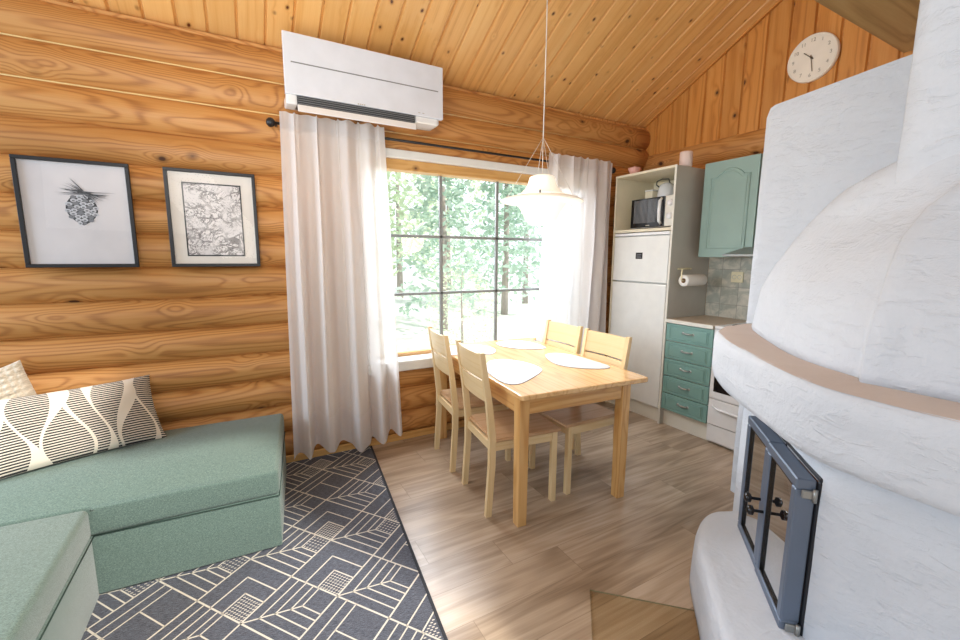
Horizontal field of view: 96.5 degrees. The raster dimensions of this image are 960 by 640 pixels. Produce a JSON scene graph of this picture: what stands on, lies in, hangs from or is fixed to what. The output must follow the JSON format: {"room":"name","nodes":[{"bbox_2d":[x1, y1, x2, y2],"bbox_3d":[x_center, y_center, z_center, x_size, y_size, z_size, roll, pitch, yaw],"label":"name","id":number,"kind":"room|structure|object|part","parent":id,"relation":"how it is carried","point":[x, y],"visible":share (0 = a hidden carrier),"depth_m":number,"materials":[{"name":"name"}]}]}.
{"room":"traditional dwelling","nodes":[
{"label":"traditional dwelling","id":0,"kind":"room"},
{"bbox_2d":[0,0,650,455],"bbox_3d":[-1.780,-0.249,2.711,7.940,2.922,0.199,-4,10,-29],"label":"wall","id":1,"kind":"structure","parent":0,"point":[78,82],"depth_m":2.53,"materials":[{"name":"brown wood"}]},
{"bbox_2d":[9,154,139,267],"bbox_3d":[-2.162,-0.570,2.311,0.471,0.568,0.022,-4,10,-29],"label":"framed picture","id":2,"kind":"object","parent":1,"relation":"attached to","point":[73,213],"visible":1,"depth_m":2.30,"materials":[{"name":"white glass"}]},
{"bbox_2d":[162,167,260,266],"bbox_3d":[-1.618,-0.612,2.611,0.467,0.570,0.022,-4,10,-29],"label":"framed picture","id":3,"kind":"object","parent":1,"relation":"attached to","point":[212,215],"visible":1,"depth_m":2.60,"materials":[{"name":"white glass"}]},
{"bbox_2d":[181,181,244,255],"bbox_3d":[-1.619,-0.607,2.614,0.304,0.432,0.002,-4,10,-29],"label":"print","id":4,"kind":"object","parent":3,"relation":"attached to","point":[212,212],"depth_m":2.61},
{"bbox_2d":[281,30,442,130],"bbox_3d":[-0.752,-1.513,2.846,1.022,0.441,0.226,-4,10,-29],"label":"air conditioner","id":5,"kind":"object","parent":1,"relation":"attached to","point":[322,77],"visible":1,"depth_m":2.73,"materials":[{"name":"white plastic"}]},
{"bbox_2d":[286,420,463,462],"bbox_3d":[-1.994,1.031,2.665,7.350,0.055,0.025,-4,10,-29],"label":"baseboard","id":6,"kind":"structure","parent":1,"relation":"attached to","point":[428,430],"depth_m":3.32,"materials":[{"name":"brown wood"}]},
{"bbox_2d":[266,117,615,173],"bbox_3d":[-0.029,-1.321,3.371,2.974,0.058,0.104,-4,10,-29],"label":"curtain rod","id":7,"kind":"object","parent":1,"relation":"attached to","point":[270,122],"visible":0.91,"depth_m":3.21,"materials":[{"name":"black metal"}]},
{"bbox_2d":[279,111,401,459],"bbox_3d":[-0.933,-0.176,2.961,0.765,2.292,0.133,-4,9,-26],"label":"curtain","id":8,"kind":"object","parent":7,"relation":"hanging from","point":[340,282],"visible":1,"depth_m":2.94,"materials":[{"name":"white fabric"}]},
{"bbox_2d":[536,152,612,355],"bbox_3d":[0.884,-0.326,3.964,0.812,2.270,0.137,-4,10,-29],"label":"curtain","id":9,"kind":"object","parent":7,"relation":"hanging from","point":[574,253],"visible":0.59,"depth_m":3.90,"materials":[{"name":"white fabric"}]},
{"bbox_2d":[368,148,570,374],"bbox_3d":[0.031,-0.482,3.650,2.120,1.633,0.250,-4,10,-29],"label":"window","id":10,"kind":"structure","parent":1,"relation":"in","point":[403,161],"depth_m":3.43,"materials":[{"name":"white paint"}]},
{"bbox_3d":[0.024,-0.487,3.663,2.120,1.628,0.220,-4,10,-29],"label":"casing","id":11,"kind":"part","parent":10,"relation":"part of","materials":[{"name":"white paint"}]},
{"bbox_3d":[0.027,0.286,3.764,2.080,0.080,0.250,-4,10,-29],"label":"sill","id":12,"kind":"part","parent":10,"relation":"part of","materials":[{"name":"white paint"}]},
{"bbox_2d":[58,0,778,126],"bbox_3d":[-0.754,-2.430,0.727,8.108,2.098,4.108,-4,10,-29],"label":"ceiling","id":13,"kind":"structure","parent":0,"point":[622,61],"depth_m":3.10,"materials":[{"name":"brown wood"}]},
{"bbox_2d":[500,0,583,224],"bbox_3d":[0.371,-1.403,2.451,0.492,1.683,0.492,-4,10,-29],"label":"pendant lamp","id":14,"kind":"object","parent":13,"relation":"hanging from","point":[542,201],"visible":1,"depth_m":2.46,"materials":[{"name":"white"}]},
{"bbox_3d":[0.368,-0.791,2.542,0.300,0.112,0.300,-4,10,-29],"label":"lamp shade","id":15,"kind":"part","parent":14,"relation":"part of","materials":[{"name":"white"}]},
{"bbox_3d":[0.367,-0.631,2.566,0.300,0.121,0.300,-4,10,-29],"label":"lamp shade","id":16,"kind":"part","parent":14,"relation":"part of","materials":[{"name":"white"}]},
{"bbox_3d":[0.374,-1.651,2.416,0.010,1.182,0.006,-4,10,-29],"label":"cord","id":17,"kind":"part","parent":14,"relation":"part of","materials":[{"name":"white plastic"}]},
{"bbox_2d":[372,401,734,639],"bbox_3d":[-0.096,1.466,0.168,8.200,0.050,6.800,-4,10,-29],"label":"floor","id":18,"kind":"structure","parent":0,"point":[490,578],"depth_m":2.28,"materials":[{"name":"brown wood"}]},
{"bbox_2d":[81,446,447,639],"bbox_3d":[-1.121,1.171,1.908,1.622,0.008,2.352,-3,9,-23],"label":"rug","id":19,"kind":"object","parent":18,"relation":"on","point":[345,566],"visible":0.54,"depth_m":1.89,"materials":[{"name":"grey fabric"}]},
{"bbox_2d":[0,414,286,639],"bbox_3d":[-1.604,1.028,1.434,1.945,0.408,2.369,-4,10,-29],"label":"sofa","id":20,"kind":"object","parent":19,"relation":"on","point":[74,531],"visible":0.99,"depth_m":1.91,"materials":[{"name":"green fabric"}]},
{"bbox_2d":[0,360,36,399],"bbox_3d":[-2.479,0.490,2.152,0.553,0.550,0.155,-5,10,-30],"label":"cushion","id":21,"kind":"object","parent":20,"relation":"on","point":[14,381],"visible":0.23,"depth_m":2.17,"materials":[{"name":"beige fabric"}]},
{"bbox_2d":[0,511,90,639],"bbox_3d":[-1.756,0.970,0.870,1.144,0.130,1.559,-4,10,-29],"label":"seat cushion","id":22,"kind":"object","parent":20,"relation":"on","point":[41,552],"depth_m":1.47,"materials":[{"name":"green fabric"}]},
{"bbox_3d":[-1.757,1.169,0.900,1.138,0.274,1.554,-4,10,-29],"label":"seat","id":23,"kind":"part","parent":20,"relation":"part of","materials":[{"name":"green fabric"}]},
{"bbox_2d":[0,375,166,478],"bbox_3d":[-2.103,0.532,2.224,0.254,0.340,0.722,7,11,38],"label":"cushion","id":24,"kind":"object","parent":20,"relation":"on","point":[40,430],"visible":1,"depth_m":2.18,"materials":[{"name":"beige fabric"}]},
{"bbox_2d":[0,414,283,535],"bbox_3d":[-1.966,0.793,2.053,1.941,0.130,0.886,-4,10,-29],"label":"cushion","id":25,"kind":"object","parent":20,"relation":"on","point":[189,472],"depth_m":2.01,"materials":[{"name":"green fabric"}]},
{"bbox_2d":[427,326,510,472],"bbox_3d":[-0.072,0.528,3.100,0.530,0.945,0.406,-3,9,-22],"label":"dining chair","id":26,"kind":"object","parent":18,"relation":"on","point":[451,399],"visible":0.66,"depth_m":2.94,"materials":[{"name":"brown wood"}]},
{"bbox_3d":[-0.335,0.512,3.195,0.098,0.945,0.029,-3,9,-22],"label":"leg","id":27,"kind":"part","parent":26,"relation":"part of","materials":[{"name":"brown wood"}]},
{"bbox_3d":[-0.291,0.152,2.953,0.054,0.140,0.365,-3,9,-22],"label":"backrest","id":28,"kind":"part","parent":26,"relation":"part of","materials":[{"name":"brown wood"}]},
{"bbox_3d":[-0.272,0.290,2.982,0.050,0.118,0.365,-3,9,-22],"label":"backrest","id":29,"kind":"part","parent":26,"relation":"part of","materials":[{"name":"brown wood"}]},
{"bbox_3d":[-0.193,0.564,2.850,0.098,0.945,0.029,-3,9,-22],"label":"leg","id":30,"kind":"part","parent":26,"relation":"part of","materials":[{"name":"brown wood"}]},
{"bbox_3d":[-0.030,0.553,3.120,0.440,0.020,0.405,-3,9,-22],"label":"seat","id":31,"kind":"part","parent":26,"relation":"part of","materials":[{"name":"brown wood"}]},
{"bbox_3d":[0.202,0.794,3.053,0.034,0.435,0.034,-3,9,-22],"label":"leg","id":32,"kind":"part","parent":26,"relation":"part of","materials":[{"name":"brown wood"}]},
{"bbox_2d":[455,340,560,517],"bbox_3d":[0.160,0.604,2.599,0.530,0.945,0.406,-3,9,-22],"label":"dining chair","id":33,"kind":"object","parent":18,"relation":"on","point":[498,426],"visible":0.75,"depth_m":2.49,"materials":[{"name":"brown wood"}]},
{"bbox_3d":[-0.103,0.588,2.695,0.098,0.945,0.029,-3,9,-22],"label":"leg","id":34,"kind":"part","parent":33,"relation":"part of","materials":[{"name":"brown wood"}]},
{"bbox_3d":[-0.059,0.227,2.452,0.054,0.140,0.365,-3,9,-22],"label":"backrest","id":35,"kind":"part","parent":33,"relation":"part of","materials":[{"name":"brown wood"}]},
{"bbox_3d":[-0.040,0.366,2.481,0.050,0.118,0.365,-3,9,-22],"label":"backrest","id":36,"kind":"part","parent":33,"relation":"part of","materials":[{"name":"brown wood"}]},
{"bbox_3d":[0.039,0.640,2.349,0.098,0.945,0.029,-3,9,-22],"label":"leg","id":37,"kind":"part","parent":33,"relation":"part of","materials":[{"name":"brown wood"}]},
{"bbox_3d":[0.201,0.628,2.620,0.440,0.020,0.405,-3,9,-22],"label":"seat","id":38,"kind":"part","parent":33,"relation":"part of","materials":[{"name":"brown wood"}]},
{"bbox_3d":[0.434,0.870,2.553,0.034,0.435,0.034,-3,9,-22],"label":"leg","id":39,"kind":"part","parent":33,"relation":"part of","materials":[{"name":"brown wood"}]},
{"bbox_2d":[439,338,647,527],"bbox_3d":[0.318,0.641,3.018,0.870,0.750,1.370,-4,9,-24],"label":"dining table","id":40,"kind":"object","parent":18,"relation":"on","point":[555,387],"visible":0.66,"depth_m":2.46,"materials":[{"name":"brown wood"}]},
{"bbox_3d":[-0.300,0.593,3.415,0.062,0.722,0.062,-4,9,-24],"label":"leg","id":41,"kind":"part","parent":40,"relation":"part of","materials":[{"name":"brown wood"}]},
{"bbox_2d":[450,344,495,354],"bbox_3d":[-0.101,0.227,3.220,0.440,0.003,0.400,-4,10,-29],"label":"placemat","id":42,"kind":"object","parent":40,"relation":"on","point":[487,350],"visible":0.52,"depth_m":3.25,"materials":[{"name":"white fabric"}]},
{"bbox_2d":[486,359,541,384],"bbox_3d":[0.198,0.310,2.674,0.394,0.003,0.544,-4,10,-29],"label":"placemat","id":43,"kind":"object","parent":40,"relation":"on","point":[511,372],"visible":0.88,"depth_m":2.65,"materials":[{"name":"white fabric"}]},
{"bbox_2d":[496,340,545,348],"bbox_3d":[0.317,0.200,3.420,0.310,0.003,0.398,-4,10,-29],"label":"placemat","id":44,"kind":"object","parent":40,"relation":"on","point":[515,344],"visible":1,"depth_m":3.43,"materials":[{"name":"white fabric"}]},
{"bbox_3d":[0.218,0.761,2.297,0.062,0.722,0.062,-4,9,-24],"label":"leg","id":45,"kind":"part","parent":40,"relation":"part of","materials":[{"name":"brown wood"}]},
{"bbox_2d":[545,353,609,368],"bbox_3d":[0.615,0.279,2.902,0.286,0.003,0.510,-4,10,-29],"label":"placemat","id":46,"kind":"object","parent":40,"relation":"on","point":[566,360],"visible":1,"depth_m":2.88,"materials":[{"name":"white fabric"}]},
{"bbox_3d":[0.846,0.723,2.582,0.062,0.722,0.062,-4,9,-24],"label":"leg","id":47,"kind":"part","parent":40,"relation":"part of","materials":[{"name":"brown wood"}]},
{"bbox_2d":[528,319,582,460],"bbox_3d":[0.435,0.506,3.269,0.530,0.945,0.406,-4,10,-29],"label":"dining chair","id":48,"kind":"object","parent":18,"relation":"on","point":[565,333],"visible":0.17,"depth_m":3.31,"materials":[{"name":"brown wood"}]},
{"bbox_3d":[0.524,0.467,3.531,0.098,0.945,0.029,-4,10,-29],"label":"leg","id":49,"kind":"part","parent":48,"relation":"part of","materials":[{"name":"brown wood"}]},
{"bbox_3d":[0.626,0.243,3.337,0.050,0.118,0.365,-4,10,-29],"label":"backrest","id":50,"kind":"part","parent":48,"relation":"part of","materials":[{"name":"brown wood"}]},
{"bbox_3d":[0.646,0.102,3.326,0.054,0.140,0.365,-4,10,-29],"label":"backrest","id":51,"kind":"part","parent":48,"relation":"part of","materials":[{"name":"brown wood"}]},
{"bbox_3d":[0.708,0.517,3.206,0.098,0.945,0.029,-4,10,-29],"label":"leg","id":52,"kind":"part","parent":48,"relation":"part of","materials":[{"name":"brown wood"}]},
{"bbox_2d":[529,328,631,494],"bbox_3d":[0.646,0.569,2.853,0.530,0.945,0.406,-4,10,-29],"label":"dining chair","id":53,"kind":"object","parent":18,"relation":"on","point":[575,420],"visible":0.62,"depth_m":2.77,"materials":[{"name":"brown wood"}]},
{"bbox_3d":[0.361,0.812,2.941,0.034,0.435,0.034,-4,10,-29],"label":"leg","id":54,"kind":"part","parent":53,"relation":"part of","materials":[{"name":"brown wood"}]},
{"bbox_3d":[0.539,0.860,2.626,0.034,0.435,0.034,-4,10,-29],"label":"leg","id":55,"kind":"part","parent":53,"relation":"part of","materials":[{"name":"brown wood"}]},
{"bbox_3d":[0.607,0.599,2.836,0.440,0.020,0.405,-4,10,-29],"label":"seat","id":56,"kind":"part","parent":53,"relation":"part of","materials":[{"name":"brown wood"}]},
{"bbox_3d":[0.735,0.530,3.116,0.098,0.945,0.029,-4,10,-29],"label":"leg","id":57,"kind":"part","parent":53,"relation":"part of","materials":[{"name":"brown wood"}]},
{"bbox_3d":[0.837,0.305,2.921,0.050,0.118,0.365,-4,10,-29],"label":"backrest","id":58,"kind":"part","parent":53,"relation":"part of","materials":[{"name":"brown wood"}]},
{"bbox_3d":[0.857,0.165,2.911,0.054,0.140,0.365,-4,10,-29],"label":"backrest","id":59,"kind":"part","parent":53,"relation":"part of","materials":[{"name":"brown wood"}]},
{"bbox_3d":[0.919,0.580,2.790,0.098,0.945,0.029,-4,10,-29],"label":"leg","id":60,"kind":"part","parent":53,"relation":"part of","materials":[{"name":"brown wood"}]},
{"bbox_2d":[590,590,692,625],"bbox_3d":[0.734,1.237,1.548,0.659,0.006,0.524,3,9,15],"label":"glass plate","id":61,"kind":"object","parent":18,"relation":"on","point":[590,590],"visible":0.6,"depth_m":1.82,"materials":[{"name":"clear glass"}]},
{"bbox_2d":[605,164,708,423],"bbox_3d":[1.650,-0.230,4.017,0.521,2.195,0.650,-4,10,-29],"label":"tall cabinet","id":62,"kind":"object","parent":18,"relation":"on","point":[681,301],"visible":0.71,"depth_m":3.69,"materials":[{"name":"grey laminate"}]},
{"bbox_3d":[1.498,-0.269,4.293,0.515,2.190,0.016,-4,10,-29],"label":"panel","id":63,"kind":"part","parent":62,"relation":"part of","materials":[{"name":"beige laminate"}]},
{"bbox_2d":[628,166,640,173],"bbox_3d":[1.415,-1.369,3.925,0.116,0.080,0.116,-4,10,-29],"label":"bowl","id":64,"kind":"object","parent":62,"relation":"on","point":[634,169],"visible":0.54,"depth_m":3.89,"materials":[{"name":"pink ceramic"}]},
{"bbox_2d":[609,231,670,407],"bbox_3d":[1.639,-0.013,4.046,0.501,1.578,0.601,-4,10,-29],"label":"fridge","id":65,"kind":"object","parent":62,"relation":"in","point":[640,268],"visible":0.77,"depth_m":3.85,"materials":[{"name":"white metal"}]},
{"bbox_3d":[1.440,0.200,3.966,0.044,1.087,0.601,-4,10,-29],"label":"door","id":66,"kind":"part","parent":65,"relation":"part of","materials":[{"name":"white metal"}]},
{"bbox_3d":[1.445,-0.547,3.855,0.044,0.403,0.601,-4,10,-29],"label":"freezer door","id":67,"kind":"part","parent":65,"relation":"part of","materials":[{"name":"white ceramic"}]},
{"bbox_2d":[615,227,670,233],"bbox_3d":[1.655,-0.814,3.932,0.517,0.025,0.618,-4,10,-29],"label":"shelf","id":68,"kind":"object","parent":62,"relation":"attached to","point":[617,230],"depth_m":3.84,"materials":[{"name":"beige laminate"}]},
{"bbox_3d":[1.654,-1.307,3.865,0.519,0.020,0.635,-4,10,-29],"label":"panel","id":69,"kind":"part","parent":62,"relation":"part of","materials":[{"name":"beige laminate"}]},
{"bbox_2d":[630,195,672,228],"bbox_3d":[1.649,-0.950,3.840,0.410,0.272,0.475,-4,10,-29],"label":"microwave oven","id":70,"kind":"object","parent":62,"relation":"on","point":[655,212],"visible":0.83,"depth_m":3.77,"materials":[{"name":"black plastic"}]},
{"bbox_2d":[645,189,657,198],"bbox_3d":[1.611,-1.164,4.012,0.106,0.097,0.091,-4,10,-29],"label":"storage box","id":71,"kind":"object","parent":70,"relation":"on","point":[652,193],"visible":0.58,"depth_m":3.97,"materials":[{"name":"beige laminate"}]},
{"bbox_3d":[1.540,-0.935,3.671,0.055,0.230,0.027,-6,11,-37],"label":"handle","id":72,"kind":"part","parent":70,"relation":"part of","materials":[{"name":"white plastic"}]},
{"bbox_2d":[656,178,673,196],"bbox_3d":[1.702,-1.194,3.905,0.160,0.187,0.160,-4,10,-29],"label":"kettle","id":73,"kind":"object","parent":70,"relation":"on","point":[665,189],"visible":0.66,"depth_m":3.85,"materials":[{"name":"white plastic"}]},
{"bbox_3d":[1.608,-0.923,3.611,0.016,0.252,0.109,-4,10,-29],"label":"control panel","id":74,"kind":"part","parent":70,"relation":"part of","materials":[{"name":"white plastic"}]},
{"bbox_3d":[1.876,-1.078,4.016,0.010,0.475,0.618,-4,10,-29],"label":"panel","id":75,"kind":"part","parent":62,"relation":"part of","materials":[{"name":"beige laminate"}]},
{"bbox_3d":[1.808,-0.186,3.746,0.513,2.190,0.014,-4,10,-29],"label":"panel","id":76,"kind":"part","parent":62,"relation":"part of","materials":[{"name":"grey laminate"}]},
{"bbox_2d":[678,268,691,280],"bbox_3d":[1.759,-0.388,3.622,0.301,0.112,0.097,-4,10,-29],"label":"paper towel holder","id":77,"kind":"object","parent":62,"relation":"attached to","point":[681,269],"visible":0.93,"depth_m":3.54,"materials":[{"name":"metal"}]},
{"bbox_2d":[679,274,706,285],"bbox_3d":[1.789,-0.333,3.598,0.252,0.096,0.096,-4,10,-29],"label":"paper towel roll","id":78,"kind":"object","parent":77,"relation":"on","point":[697,279],"visible":1,"depth_m":3.56,"materials":[{"name":"white paper"}]},
{"bbox_2d":[679,151,692,166],"bbox_3d":[1.711,-1.336,3.559,0.100,0.127,0.100,-4,10,-29],"label":"candle","id":79,"kind":"object","parent":62,"relation":"on","point":[686,157],"visible":0.77,"depth_m":3.52,"materials":[{"name":"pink wax"}]},
{"bbox_2d":[661,322,714,440],"bbox_3d":[1.896,0.479,3.643,0.547,0.905,0.420,-4,10,-29],"label":"base cabinet","id":80,"kind":"object","parent":18,"relation":"on","point":[688,349],"visible":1,"depth_m":3.51,"materials":[{"name":"green painted wood"},{"name":"cream white laminate"},{"name":"metal"}]},
{"bbox_3d":[1.690,0.721,3.563,0.024,0.145,0.416,-4,10,-29],"label":"drawer","id":81,"kind":"part","parent":80,"relation":"part of","materials":[{"name":"teal wood"}]},
{"bbox_3d":[1.691,0.571,3.541,0.024,0.145,0.416,-4,10,-29],"label":"drawer","id":82,"kind":"part","parent":80,"relation":"part of","materials":[{"name":"teal wood"}]},
{"bbox_3d":[1.692,0.421,3.519,0.024,0.145,0.416,-4,10,-29],"label":"drawer","id":83,"kind":"part","parent":80,"relation":"part of","materials":[{"name":"teal wood"}]},
{"bbox_3d":[1.693,0.272,3.497,0.024,0.145,0.416,-4,10,-29],"label":"drawer","id":84,"kind":"part","parent":80,"relation":"part of","materials":[{"name":"teal wood"}]},
{"bbox_3d":[1.694,0.122,3.475,0.024,0.145,0.416,-4,10,-29],"label":"drawer","id":85,"kind":"part","parent":80,"relation":"part of","materials":[{"name":"teal wood"}]},
{"bbox_2d":[666,315,747,328],"bbox_3d":[1.906,0.013,3.579,0.529,0.030,0.418,-4,10,-29],"label":"countertop","id":86,"kind":"structure","parent":80,"relation":"on","point":[703,321],"depth_m":3.53,"materials":[{"name":"beige laminate"}]},
{"bbox_2d":[706,322,746,450],"bbox_3d":[2.126,0.517,3.214,0.564,0.934,0.545,-4,10,-29],"label":"stove","id":87,"kind":"object","parent":18,"relation":"on","point":[722,408],"visible":0.08,"depth_m":3.27,"materials":[{"name":"white metal"}]},
{"bbox_3d":[1.934,0.162,3.051,0.024,0.117,0.545,-4,10,-29],"label":"control panel","id":88,"kind":"part","parent":87,"relation":"part of","materials":[{"name":"white metal"}]},
{"bbox_3d":[1.929,0.742,3.136,0.024,0.203,0.539,-4,10,-29],"label":"storage drawer","id":89,"kind":"part","parent":87,"relation":"part of","materials":[{"name":"white metal"}]},
{"bbox_3d":[1.929,0.431,3.090,0.026,0.413,0.539,-4,10,-29],"label":"oven door","id":90,"kind":"part","parent":87,"relation":"part of","materials":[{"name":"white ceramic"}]},
{"bbox_3d":[1.909,0.706,3.120,0.041,0.041,0.474,-4,10,-29],"label":"handle","id":91,"kind":"part","parent":87,"relation":"part of","materials":[{"name":"white metal"}]},
{"bbox_2d":[715,322,746,328],"bbox_3d":[2.148,0.073,3.159,0.519,0.023,0.545,-4,10,-29],"label":"cooktop","id":92,"kind":"object","parent":87,"relation":"in","point":[718,326],"depth_m":3.28,"materials":[{"name":"white ceramic"}]},
{"bbox_2d":[689,0,959,639],"bbox_3d":[1.650,-0.824,1.193,1.875,4.208,2.187,-4,10,-29],"label":"fireplace","id":93,"kind":"object","parent":18,"relation":"on","point":[842,373],"visible":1,"depth_m":1.38,"materials":[{"name":"white paint"}]},
{"bbox_3d":[1.067,0.697,1.679,0.056,0.035,0.036,3,9,18],"label":"knob","id":94,"kind":"part","parent":93,"relation":"part of","materials":[{"name":"black metal"}]},
{"bbox_3d":[1.143,0.703,1.783,0.159,0.464,0.145,-4,10,-29],"label":"glass","id":95,"kind":"part","parent":93,"relation":"part of","materials":[{"name":"clear glass"}]},
{"bbox_3d":[1.045,0.725,1.629,0.056,0.035,0.036,3,9,18],"label":"knob","id":96,"kind":"part","parent":93,"relation":"part of","materials":[{"name":"black metal"}]},
{"bbox_3d":[1.158,0.703,1.778,0.055,0.536,0.287,3,9,18],"label":"fire door","id":97,"kind":"part","parent":93,"relation":"part of","materials":[{"name":"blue metal"}]},
{"bbox_3d":[1.047,0.742,1.511,0.157,0.464,0.143,-4,10,-29],"label":"glass","id":98,"kind":"part","parent":93,"relation":"part of","materials":[{"name":"clear glass"}]},
{"bbox_3d":[1.062,0.743,1.506,0.055,0.536,0.284,3,9,18],"label":"fire door","id":99,"kind":"part","parent":93,"relation":"part of","materials":[{"name":"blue metal"}]},
{"bbox_3d":[1.161,0.725,1.627,0.054,0.562,0.604,3,9,18],"label":"door frame","id":100,"kind":"part","parent":93,"relation":"part of","materials":[{"name":"metal"}]},
{"bbox_2d":[752,160,959,402],"bbox_3d":[1.764,-0.174,1.304,1.156,0.738,2.084,-4,10,-29],"label":"hood","id":101,"kind":"object","parent":93,"relation":"attached to","point":[861,284],"depth_m":1.42,"materials":[{"name":"white paint"}]},
{"bbox_2d":[643,0,913,316],"bbox_3d":[2.624,-1.053,2.941,0.199,4.250,4.000,-4,10,-29],"label":"wall","id":102,"kind":"structure","parent":0,"point":[722,116],"depth_m":3.47,"materials":[{"name":"brown wood"}]},
{"bbox_2d":[643,0,782,127],"bbox_3d":[2.354,-2.484,3.080,0.025,1.479,2.853,-4,10,-29],"label":"trim","id":103,"kind":"structure","parent":102,"relation":"attached to","point":[777,3],"depth_m":3.68,"materials":[{"name":"brown wood"}]},
{"bbox_2d":[705,257,752,319],"bbox_3d":[2.332,-0.229,3.347,0.022,0.522,1.170,-4,10,-29],"label":"tile backsplash","id":104,"kind":"structure","parent":102,"relation":"attached to","point":[725,298],"depth_m":3.68,"materials":[{"name":"grey tile"}]},
{"bbox_2d":[731,272,743,282],"bbox_3d":[2.160,-0.360,3.601,0.012,0.090,0.100,-4,10,-29],"label":"wall socket","id":105,"kind":"object","parent":104,"relation":"attached to","point":[737,277],"visible":1,"depth_m":3.59,"materials":[{"name":"beige plastic"}]},
{"bbox_2d":[698,153,762,256],"bbox_3d":[2.059,-0.880,3.424,0.292,0.750,0.436,-4,10,-29],"label":"upper cabinet","id":106,"kind":"object","parent":102,"relation":"attached to","point":[731,186],"visible":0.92,"depth_m":3.34,"materials":[{"name":"green painted wood"}]},
{"bbox_2d":[722,247,754,258],"bbox_3d":[2.153,-0.477,3.058,0.525,0.090,0.550,-4,10,-29],"label":"range hood","id":107,"kind":"object","parent":102,"relation":"attached to","point":[746,252],"visible":0.13,"depth_m":3.13,"materials":[{"name":"grey metal"}]},
{"bbox_2d":[787,32,839,82],"bbox_3d":[2.389,-1.884,3.082,0.044,0.320,0.320,-4,10,-29],"label":"wall clock","id":108,"kind":"object","parent":102,"relation":"attached to","point":[813,57],"visible":1,"depth_m":3.07,"materials":[{"name":"white plastic"}]},
{"bbox_2d":[814,0,921,52],"bbox_3d":[1.456,-1.617,1.619,3.120,0.360,0.702,-4,10,-29],"label":"roof beam","id":109,"kind":"structure","parent":102,"relation":"attached to","point":[894,22],"depth_m":2.27,"materials":[{"name":"brown wood"}]},
{"label":"outside","id":110,"kind":"structure","parent":0,"visible":0},
{"bbox_2d":[393,271,539,351],"bbox_3d":[-9.570,-1.942,27.427,60.000,0.404,50.000,-4,10,-29],"label":"lawn","id":111,"kind":"structure","parent":110,"point":[520,321],"depth_m":15.46,"materials":[{"name":"white plant"}]},
{"bbox_2d":[387,171,410,275],"bbox_3d":[-3.831,-3.525,12.946,3.509,7.635,3.432,1,8,6],"label":"leafy tree","id":112,"kind":"object","parent":111,"relation":"on","point":[398,175],"visible":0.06,"depth_m":13.23,"materials":[{"name":"green plant"}]},
{"bbox_2d":[387,172,452,297],"bbox_3d":[-3.941,-5.688,20.639,5.317,9.654,5.376,-3,9,-20],"label":"leafy tree","id":113,"kind":"object","parent":111,"relation":"on","point":[399,274],"visible":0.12,"depth_m":20.62,"materials":[{"name":"green plant"}]},
{"bbox_2d":[400,173,493,289],"bbox_3d":[-1.902,-6.460,25.783,6.196,9.696,6.107,7,11,39],"label":"leafy tree","id":114,"kind":"object","parent":111,"relation":"on","point":[449,233],"visible":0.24,"depth_m":25.44,"materials":[{"name":"green plant"}]},
{"bbox_2d":[395,175,499,330],"bbox_3d":[-1.089,-3.261,12.383,3.452,7.309,3.509,3,9,14],"label":"pine tree","id":115,"kind":"object","parent":111,"relation":"on","point":[424,190],"visible":0.49,"depth_m":12.13,"materials":[{"name":"green plant"}]},
{"bbox_2d":[424,267,500,342],"bbox_3d":[-0.404,-0.225,10.043,1.816,2.001,1.785,-2,9,-17],"label":"leafy tree","id":116,"kind":"object","parent":111,"relation":"on","point":[462,338],"visible":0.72,"depth_m":9.92,"materials":[{"name":"green plant"}]},
{"bbox_2d":[447,181,542,314],"bbox_3d":[0.916,-4.339,16.119,4.514,8.367,3.949,1,8,2],"label":"pine tree","id":117,"kind":"object","parent":111,"relation":"on","point":[504,269],"visible":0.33,"depth_m":15.96,"materials":[{"name":"green plant"}]},
{"bbox_2d":[476,184,542,303],"bbox_3d":[2.165,-5.383,19.967,4.503,9.317,4.502,-3,9,-19],"label":"pine tree","id":118,"kind":"object","parent":111,"relation":"on","point":[532,235],"visible":0.05,"depth_m":20.14,"materials":[{"name":"green plant"}]}
]}

